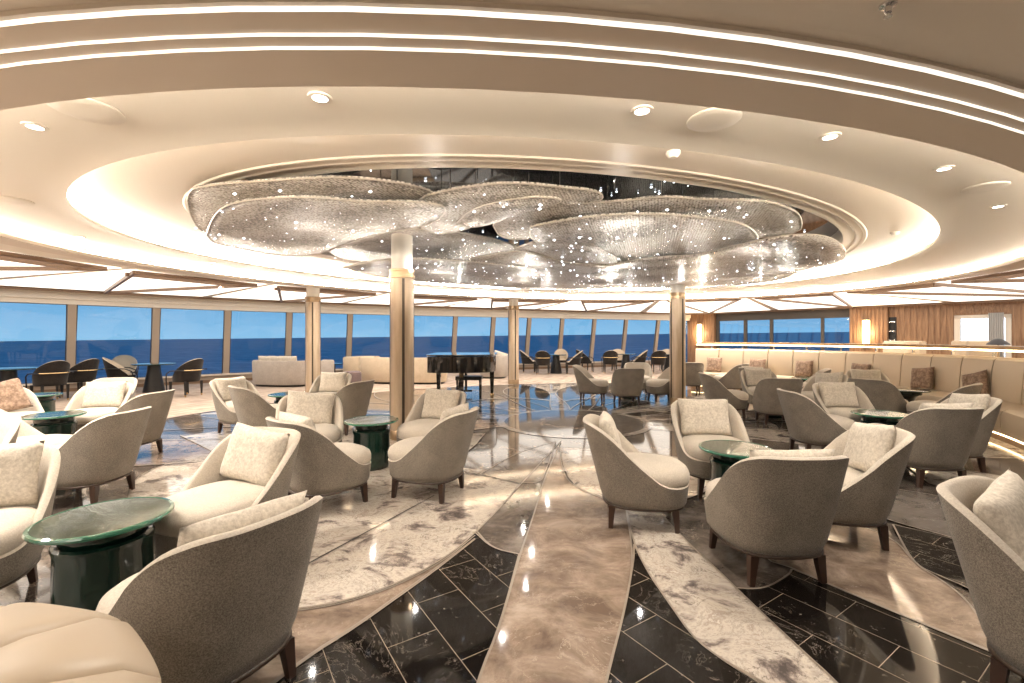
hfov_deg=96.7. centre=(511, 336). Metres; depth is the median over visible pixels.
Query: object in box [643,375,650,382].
seat cushion
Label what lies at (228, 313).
window
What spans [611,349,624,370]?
armchair
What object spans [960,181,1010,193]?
ceiling speaker
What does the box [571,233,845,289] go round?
crystal leaf
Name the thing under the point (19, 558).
lounge chair
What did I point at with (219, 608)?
lounge chair
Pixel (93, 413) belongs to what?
seat cushion
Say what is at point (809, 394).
seat cushion
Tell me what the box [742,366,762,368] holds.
throw pillow
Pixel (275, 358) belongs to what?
throw pillow
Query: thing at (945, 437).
lounge chair
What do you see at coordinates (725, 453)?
side table
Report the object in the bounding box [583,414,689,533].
lounge chair
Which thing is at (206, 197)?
crystal leaf
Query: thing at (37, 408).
lounge chair
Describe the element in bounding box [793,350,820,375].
cushion
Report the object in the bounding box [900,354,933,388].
cushion
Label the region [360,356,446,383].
curved sofa
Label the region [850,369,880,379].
throw pillow
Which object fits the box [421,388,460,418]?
throw pillow
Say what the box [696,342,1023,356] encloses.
rail
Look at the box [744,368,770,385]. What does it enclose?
throw pillow
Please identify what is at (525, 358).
armchair
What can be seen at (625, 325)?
window
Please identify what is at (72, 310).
window
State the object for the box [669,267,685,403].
column
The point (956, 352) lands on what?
sofa
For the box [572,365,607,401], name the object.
lounge chair
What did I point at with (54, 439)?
seat cushion
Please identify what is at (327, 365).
tub chair
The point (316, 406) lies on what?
throw pillow
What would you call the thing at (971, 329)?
wall
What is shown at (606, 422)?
throw pillow
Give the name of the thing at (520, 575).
floor
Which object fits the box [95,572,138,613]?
seat cushion
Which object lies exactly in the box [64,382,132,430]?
lounge chair
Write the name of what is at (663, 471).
seat cushion
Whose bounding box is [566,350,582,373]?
armchair
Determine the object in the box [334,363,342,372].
table
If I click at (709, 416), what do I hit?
throw pillow
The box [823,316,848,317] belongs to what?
window
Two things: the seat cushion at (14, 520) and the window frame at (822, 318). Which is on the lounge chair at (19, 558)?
the seat cushion at (14, 520)
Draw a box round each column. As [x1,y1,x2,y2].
[305,287,320,392]
[389,226,414,440]
[508,299,518,383]
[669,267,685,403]
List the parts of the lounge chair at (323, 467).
backrest, rail, leg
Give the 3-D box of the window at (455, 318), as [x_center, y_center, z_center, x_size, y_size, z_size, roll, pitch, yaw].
[-1.669,0.170,19.210,1.796,2.061,0.470,0,0,-26]
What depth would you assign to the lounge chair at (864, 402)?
6.18 m
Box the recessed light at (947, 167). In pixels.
[933,165,954,171]
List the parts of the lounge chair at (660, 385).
backrest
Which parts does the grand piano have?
leg, lid, leg, leg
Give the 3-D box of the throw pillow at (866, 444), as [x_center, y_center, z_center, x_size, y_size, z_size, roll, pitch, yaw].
[2.569,0.802,3.287,0.184,0.417,0.540,0,0,10]
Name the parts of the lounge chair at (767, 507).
leg, leg, rail, backrest, leg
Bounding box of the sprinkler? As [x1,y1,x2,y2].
[878,0,897,18]
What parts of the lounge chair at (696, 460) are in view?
rail, leg, backrest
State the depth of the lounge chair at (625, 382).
9.62 m
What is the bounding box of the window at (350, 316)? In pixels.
[346,314,373,356]
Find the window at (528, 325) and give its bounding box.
[524,318,560,362]
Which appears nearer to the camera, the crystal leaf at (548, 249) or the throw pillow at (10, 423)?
the throw pillow at (10, 423)
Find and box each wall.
[23,361,650,389]
[889,304,953,354]
[961,318,1004,356]
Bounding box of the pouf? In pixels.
[344,371,361,382]
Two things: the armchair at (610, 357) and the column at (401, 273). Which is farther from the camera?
the armchair at (610, 357)
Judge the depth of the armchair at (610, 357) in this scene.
17.92 m
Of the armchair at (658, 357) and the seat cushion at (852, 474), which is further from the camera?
the armchair at (658, 357)
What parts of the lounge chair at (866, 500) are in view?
rail, backrest, leg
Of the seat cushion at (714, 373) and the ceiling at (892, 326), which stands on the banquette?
the seat cushion at (714, 373)
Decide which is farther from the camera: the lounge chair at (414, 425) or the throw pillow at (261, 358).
the throw pillow at (261, 358)
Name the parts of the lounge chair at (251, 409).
backrest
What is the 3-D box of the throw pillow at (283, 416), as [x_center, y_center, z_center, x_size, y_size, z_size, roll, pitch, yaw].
[-1.745,0.802,3.745,0.504,0.354,0.187,0,0,36]
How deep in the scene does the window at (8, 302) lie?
11.86 m
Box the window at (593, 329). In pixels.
[589,319,624,361]
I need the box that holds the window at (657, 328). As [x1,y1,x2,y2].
[653,320,686,351]
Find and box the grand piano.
[426,352,496,396]
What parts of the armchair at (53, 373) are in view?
arm rail, leg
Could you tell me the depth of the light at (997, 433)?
6.17 m
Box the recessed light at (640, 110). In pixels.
[631,104,652,116]
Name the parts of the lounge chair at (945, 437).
leg, rail, backrest, leg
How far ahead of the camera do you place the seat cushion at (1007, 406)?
6.31 m
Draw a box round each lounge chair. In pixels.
[0,409,71,445]
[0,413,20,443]
[0,443,60,589]
[9,387,44,424]
[55,406,151,503]
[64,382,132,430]
[91,377,137,398]
[95,496,322,682]
[115,389,174,451]
[153,427,300,559]
[210,380,269,432]
[228,385,276,426]
[265,416,370,501]
[275,393,342,442]
[309,373,351,393]
[336,380,374,435]
[388,406,478,503]
[396,391,465,441]
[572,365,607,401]
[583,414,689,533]
[611,368,644,404]
[624,362,651,395]
[646,367,668,401]
[671,399,749,497]
[686,362,703,392]
[699,372,748,419]
[704,455,848,586]
[713,363,748,390]
[738,367,758,388]
[740,370,777,413]
[752,378,802,425]
[776,388,854,449]
[801,374,848,401]
[802,368,831,388]
[812,383,875,421]
[824,423,915,550]
[846,370,889,381]
[848,378,907,419]
[896,407,983,487]
[906,383,982,413]
[936,475,1023,682]
[941,397,1002,472]
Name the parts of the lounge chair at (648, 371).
backrest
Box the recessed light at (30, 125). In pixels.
[20,121,48,131]
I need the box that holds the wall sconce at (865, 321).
[862,319,869,343]
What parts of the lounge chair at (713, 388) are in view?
backrest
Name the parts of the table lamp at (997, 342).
lamp shade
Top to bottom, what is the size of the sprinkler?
0.047 m
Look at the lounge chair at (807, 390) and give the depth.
8.02 m
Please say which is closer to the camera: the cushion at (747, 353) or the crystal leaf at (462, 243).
the crystal leaf at (462, 243)
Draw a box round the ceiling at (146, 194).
[67,134,939,285]
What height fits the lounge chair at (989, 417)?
0.797 m
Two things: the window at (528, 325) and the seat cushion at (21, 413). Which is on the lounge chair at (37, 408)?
the seat cushion at (21, 413)
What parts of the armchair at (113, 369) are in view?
arm rail, arm rail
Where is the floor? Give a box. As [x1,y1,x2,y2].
[0,365,1023,682]
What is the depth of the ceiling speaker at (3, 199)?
4.27 m
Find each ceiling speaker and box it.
[0,195,34,205]
[46,98,125,124]
[687,108,742,131]
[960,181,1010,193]
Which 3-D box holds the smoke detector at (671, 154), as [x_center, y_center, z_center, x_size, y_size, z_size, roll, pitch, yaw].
[1.262,-1.427,3.566,0.110,0.047,0.110,0,0,0]
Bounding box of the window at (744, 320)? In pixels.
[719,319,747,348]
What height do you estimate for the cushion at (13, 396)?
0.465 m
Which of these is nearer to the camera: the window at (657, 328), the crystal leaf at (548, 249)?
the crystal leaf at (548, 249)
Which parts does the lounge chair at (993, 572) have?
backrest, leg, rail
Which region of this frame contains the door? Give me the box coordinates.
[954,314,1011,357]
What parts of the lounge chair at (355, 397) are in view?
leg, backrest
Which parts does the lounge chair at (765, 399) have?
leg, rail, backrest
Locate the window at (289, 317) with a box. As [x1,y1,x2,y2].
[285,312,347,368]
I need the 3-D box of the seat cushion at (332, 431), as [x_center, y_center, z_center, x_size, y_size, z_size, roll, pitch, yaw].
[-2.148,1.039,4.852,0.610,0.162,0.605,0,0,-25]
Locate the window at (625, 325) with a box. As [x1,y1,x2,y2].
[621,320,656,360]
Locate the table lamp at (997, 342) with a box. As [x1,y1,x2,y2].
[986,339,1009,356]
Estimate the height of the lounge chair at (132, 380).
0.797 m
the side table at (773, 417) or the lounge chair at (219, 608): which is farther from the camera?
the side table at (773, 417)
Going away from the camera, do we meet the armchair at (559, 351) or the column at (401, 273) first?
the column at (401, 273)
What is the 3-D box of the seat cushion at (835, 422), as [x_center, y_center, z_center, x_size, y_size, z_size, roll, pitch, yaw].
[3.832,1.039,5.573,0.605,0.162,0.610,0,0,8]
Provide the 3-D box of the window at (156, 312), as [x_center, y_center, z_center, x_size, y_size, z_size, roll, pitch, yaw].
[-9.889,0.169,14.005,1.926,2.061,0.469,0,0,-44]
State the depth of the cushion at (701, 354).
13.05 m
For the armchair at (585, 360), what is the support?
on the floor
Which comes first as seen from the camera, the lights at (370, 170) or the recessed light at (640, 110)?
the recessed light at (640, 110)
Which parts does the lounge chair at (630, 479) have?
leg, backrest, rail, leg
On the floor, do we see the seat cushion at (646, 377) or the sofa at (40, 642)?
the sofa at (40, 642)
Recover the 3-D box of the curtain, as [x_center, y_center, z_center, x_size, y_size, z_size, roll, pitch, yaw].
[15.922,0.310,14.966,0.123,2.220,0.355,0,0,-37]
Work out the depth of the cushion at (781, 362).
11.73 m
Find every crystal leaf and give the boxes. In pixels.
[186,169,432,238]
[206,169,445,258]
[329,228,522,266]
[343,257,628,292]
[414,168,602,233]
[457,170,561,229]
[470,250,628,276]
[493,174,801,242]
[515,238,620,264]
[529,181,758,261]
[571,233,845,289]
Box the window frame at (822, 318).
[772,317,824,350]
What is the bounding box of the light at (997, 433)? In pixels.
[993,431,1023,444]
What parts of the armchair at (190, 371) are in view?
arm rail, leg, leg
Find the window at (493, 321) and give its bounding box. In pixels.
[489,317,527,351]
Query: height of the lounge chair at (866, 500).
0.797 m
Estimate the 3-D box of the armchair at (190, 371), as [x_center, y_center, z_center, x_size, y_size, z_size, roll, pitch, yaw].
[-7.965,0.985,11.188,0.675,0.930,0.708,0,0,13]
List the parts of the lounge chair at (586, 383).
backrest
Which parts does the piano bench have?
seat, leg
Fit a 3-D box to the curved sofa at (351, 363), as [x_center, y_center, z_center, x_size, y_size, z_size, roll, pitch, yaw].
[-5.143,1.060,15.600,0.950,0.780,1.347,0,0,20]
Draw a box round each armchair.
[25,360,74,399]
[58,358,102,397]
[102,357,137,389]
[112,355,138,383]
[165,358,206,396]
[520,350,535,372]
[534,351,551,374]
[554,349,568,363]
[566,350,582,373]
[576,350,593,371]
[601,350,618,372]
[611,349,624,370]
[630,350,647,361]
[648,350,667,373]
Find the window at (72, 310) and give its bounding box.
[66,304,152,377]
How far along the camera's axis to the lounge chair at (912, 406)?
6.39 m
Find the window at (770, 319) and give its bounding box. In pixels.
[746,318,773,348]
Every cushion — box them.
[0,377,32,411]
[0,506,35,555]
[9,411,41,424]
[16,434,71,445]
[75,407,117,423]
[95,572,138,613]
[153,480,264,535]
[224,400,269,411]
[314,423,340,442]
[334,442,370,463]
[388,436,423,460]
[397,418,439,438]
[589,378,607,385]
[627,452,689,487]
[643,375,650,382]
[646,379,668,386]
[682,434,741,461]
[695,349,719,371]
[705,478,720,497]
[706,357,721,371]
[713,372,726,375]
[713,375,723,379]
[719,349,743,371]
[728,389,748,399]
[743,349,768,368]
[747,386,755,394]
[749,358,765,368]
[768,350,793,375]
[776,375,793,377]
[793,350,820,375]
[794,360,813,376]
[801,391,814,401]
[819,351,846,373]
[827,407,861,421]
[828,414,854,429]
[842,466,863,487]
[845,352,874,374]
[851,363,871,369]
[873,353,903,385]
[894,385,929,389]
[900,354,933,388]
[906,400,936,410]
[910,367,934,388]
[915,390,950,400]
[930,355,964,391]
[960,357,996,393]
[962,370,988,393]
[990,358,1023,403]
[993,401,1023,433]
[1000,410,1023,442]
[1021,381,1023,404]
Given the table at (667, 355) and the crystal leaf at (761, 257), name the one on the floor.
the table at (667, 355)
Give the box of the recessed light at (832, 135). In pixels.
[818,132,841,140]
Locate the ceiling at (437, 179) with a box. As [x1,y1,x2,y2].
[228,168,838,266]
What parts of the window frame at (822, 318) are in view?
frame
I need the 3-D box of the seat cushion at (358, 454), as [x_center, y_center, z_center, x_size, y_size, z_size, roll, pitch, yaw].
[-1.568,1.039,3.971,0.610,0.162,0.605,0,0,38]
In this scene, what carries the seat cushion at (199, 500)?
on the lounge chair at (208, 494)
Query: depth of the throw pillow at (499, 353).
16.30 m
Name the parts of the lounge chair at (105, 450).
leg, rail, backrest, leg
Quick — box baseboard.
[33,364,652,392]
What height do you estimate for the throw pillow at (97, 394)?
0.354 m
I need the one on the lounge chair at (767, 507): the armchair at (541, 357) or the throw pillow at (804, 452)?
the throw pillow at (804, 452)
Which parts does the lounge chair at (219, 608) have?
backrest, rail, leg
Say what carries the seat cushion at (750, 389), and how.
on the lounge chair at (749, 390)
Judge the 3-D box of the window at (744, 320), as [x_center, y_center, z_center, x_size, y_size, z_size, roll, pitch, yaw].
[10.775,0.000,22.243,0.100,1.700,1.417,0,0,-37]
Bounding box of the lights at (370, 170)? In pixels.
[370,170,804,242]
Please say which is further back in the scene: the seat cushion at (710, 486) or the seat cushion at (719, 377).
the seat cushion at (719, 377)
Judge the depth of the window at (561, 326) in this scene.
20.92 m
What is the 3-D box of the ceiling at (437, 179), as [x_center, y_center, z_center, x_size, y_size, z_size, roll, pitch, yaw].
[1.000,-1.730,7.720,9.392,0.001,7.678,0,0,0]
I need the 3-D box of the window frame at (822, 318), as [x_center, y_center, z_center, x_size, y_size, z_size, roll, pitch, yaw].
[12.498,0.000,19.936,0.100,1.700,2.052,0,0,-37]
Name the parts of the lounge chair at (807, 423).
leg, rail, backrest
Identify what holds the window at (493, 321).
in the wall at (72, 385)
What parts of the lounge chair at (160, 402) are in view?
backrest, rail, leg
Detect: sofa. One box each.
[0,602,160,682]
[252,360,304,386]
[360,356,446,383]
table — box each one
[0,367,37,381]
[21,410,87,434]
[22,497,174,610]
[34,392,63,411]
[130,363,176,392]
[268,392,287,403]
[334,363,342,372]
[344,415,398,470]
[550,354,565,373]
[618,354,635,367]
[665,354,668,368]
[698,440,773,480]
[768,415,781,418]
[791,377,809,381]
[850,409,907,424]
[897,388,930,420]
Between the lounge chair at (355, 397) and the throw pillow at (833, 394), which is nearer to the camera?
the throw pillow at (833, 394)
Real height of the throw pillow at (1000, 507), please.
0.417 m
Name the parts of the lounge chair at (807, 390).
backrest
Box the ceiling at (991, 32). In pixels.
[0,0,1023,312]
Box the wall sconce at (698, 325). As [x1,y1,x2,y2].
[697,323,701,341]
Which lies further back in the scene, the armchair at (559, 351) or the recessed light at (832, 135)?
the armchair at (559, 351)
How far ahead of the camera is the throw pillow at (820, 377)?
7.97 m
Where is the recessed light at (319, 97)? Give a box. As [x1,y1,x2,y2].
[307,91,331,103]
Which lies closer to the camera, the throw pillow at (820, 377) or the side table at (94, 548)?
the side table at (94, 548)
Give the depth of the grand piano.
10.03 m
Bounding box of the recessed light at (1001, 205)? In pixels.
[989,204,1006,208]
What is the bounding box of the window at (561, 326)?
[557,318,592,358]
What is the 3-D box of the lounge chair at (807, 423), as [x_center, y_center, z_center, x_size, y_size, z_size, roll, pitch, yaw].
[3.731,1.052,5.587,0.811,0.797,0.683,0,0,8]
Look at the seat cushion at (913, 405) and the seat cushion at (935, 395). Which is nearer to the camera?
the seat cushion at (913, 405)
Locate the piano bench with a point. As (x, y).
(466, 377)
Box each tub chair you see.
[321,359,333,372]
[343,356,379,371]
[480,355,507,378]
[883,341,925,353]
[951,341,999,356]
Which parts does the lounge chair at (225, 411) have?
leg, backrest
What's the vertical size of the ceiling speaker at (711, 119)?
0.014 m
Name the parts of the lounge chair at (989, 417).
backrest, rail, leg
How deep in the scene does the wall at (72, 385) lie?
14.53 m
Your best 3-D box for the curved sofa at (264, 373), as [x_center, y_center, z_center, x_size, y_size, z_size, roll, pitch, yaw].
[-6.845,1.070,13.600,1.812,0.760,0.950,0,0,10]
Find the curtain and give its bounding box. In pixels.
[988,312,1003,356]
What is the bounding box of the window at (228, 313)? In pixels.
[223,310,286,373]
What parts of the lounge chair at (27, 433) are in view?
backrest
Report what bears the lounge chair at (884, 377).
on the floor
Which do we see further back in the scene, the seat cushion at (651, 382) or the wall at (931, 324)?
the wall at (931, 324)
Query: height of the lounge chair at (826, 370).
0.797 m
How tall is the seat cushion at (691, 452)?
0.162 m
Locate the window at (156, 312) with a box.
[151,308,224,375]
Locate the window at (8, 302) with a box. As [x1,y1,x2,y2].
[8,302,66,383]
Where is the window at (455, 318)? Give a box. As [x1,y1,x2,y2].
[452,316,491,351]
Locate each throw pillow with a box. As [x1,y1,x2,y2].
[0,440,44,506]
[81,381,127,407]
[177,490,306,546]
[215,376,246,401]
[219,422,289,485]
[258,356,273,360]
[271,356,284,360]
[279,411,315,428]
[280,356,296,360]
[286,390,335,423]
[318,372,347,391]
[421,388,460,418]
[439,402,468,421]
[494,350,507,355]
[599,411,621,446]
[678,398,731,435]
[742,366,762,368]
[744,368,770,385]
[749,449,834,457]
[815,372,843,382]
[818,382,859,407]
[843,422,896,471]
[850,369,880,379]
[918,403,972,409]
[948,393,989,412]
[973,468,1023,560]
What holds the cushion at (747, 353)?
on the banquette
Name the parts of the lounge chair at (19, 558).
rail, leg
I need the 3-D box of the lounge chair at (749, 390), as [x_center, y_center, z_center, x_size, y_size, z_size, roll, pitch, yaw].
[4.857,1.052,8.829,0.683,0.797,0.811,0,0,8]
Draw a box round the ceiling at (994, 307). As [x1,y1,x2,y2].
[954,302,1011,314]
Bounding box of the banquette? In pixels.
[691,348,1023,449]
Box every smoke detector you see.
[666,149,679,158]
[890,231,899,235]
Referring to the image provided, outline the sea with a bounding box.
[0,332,848,382]
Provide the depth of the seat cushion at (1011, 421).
5.98 m
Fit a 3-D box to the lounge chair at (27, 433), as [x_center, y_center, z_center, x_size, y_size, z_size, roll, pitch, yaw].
[-4.624,1.052,4.276,0.811,0.797,0.683,0,0,-28]
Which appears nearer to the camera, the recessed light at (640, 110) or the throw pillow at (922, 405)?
the recessed light at (640, 110)
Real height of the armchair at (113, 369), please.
0.930 m
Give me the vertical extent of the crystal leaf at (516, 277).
0.686 m
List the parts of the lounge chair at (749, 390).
backrest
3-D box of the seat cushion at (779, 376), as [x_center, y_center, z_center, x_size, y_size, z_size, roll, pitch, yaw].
[6.868,1.160,11.366,0.624,0.340,1.202,0,0,-33]
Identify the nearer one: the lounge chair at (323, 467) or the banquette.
the lounge chair at (323, 467)
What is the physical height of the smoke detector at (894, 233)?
0.047 m
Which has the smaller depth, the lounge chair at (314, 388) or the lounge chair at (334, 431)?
the lounge chair at (334, 431)
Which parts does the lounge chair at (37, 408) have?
backrest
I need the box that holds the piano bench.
[455,375,482,397]
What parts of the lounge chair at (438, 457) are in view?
leg, rail, backrest, leg, leg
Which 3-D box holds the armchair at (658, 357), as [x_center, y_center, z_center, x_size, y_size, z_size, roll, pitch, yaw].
[5.835,0.985,18.146,0.708,0.930,0.675,0,0,5]
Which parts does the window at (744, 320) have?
frame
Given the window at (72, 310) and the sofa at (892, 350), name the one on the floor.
the sofa at (892, 350)

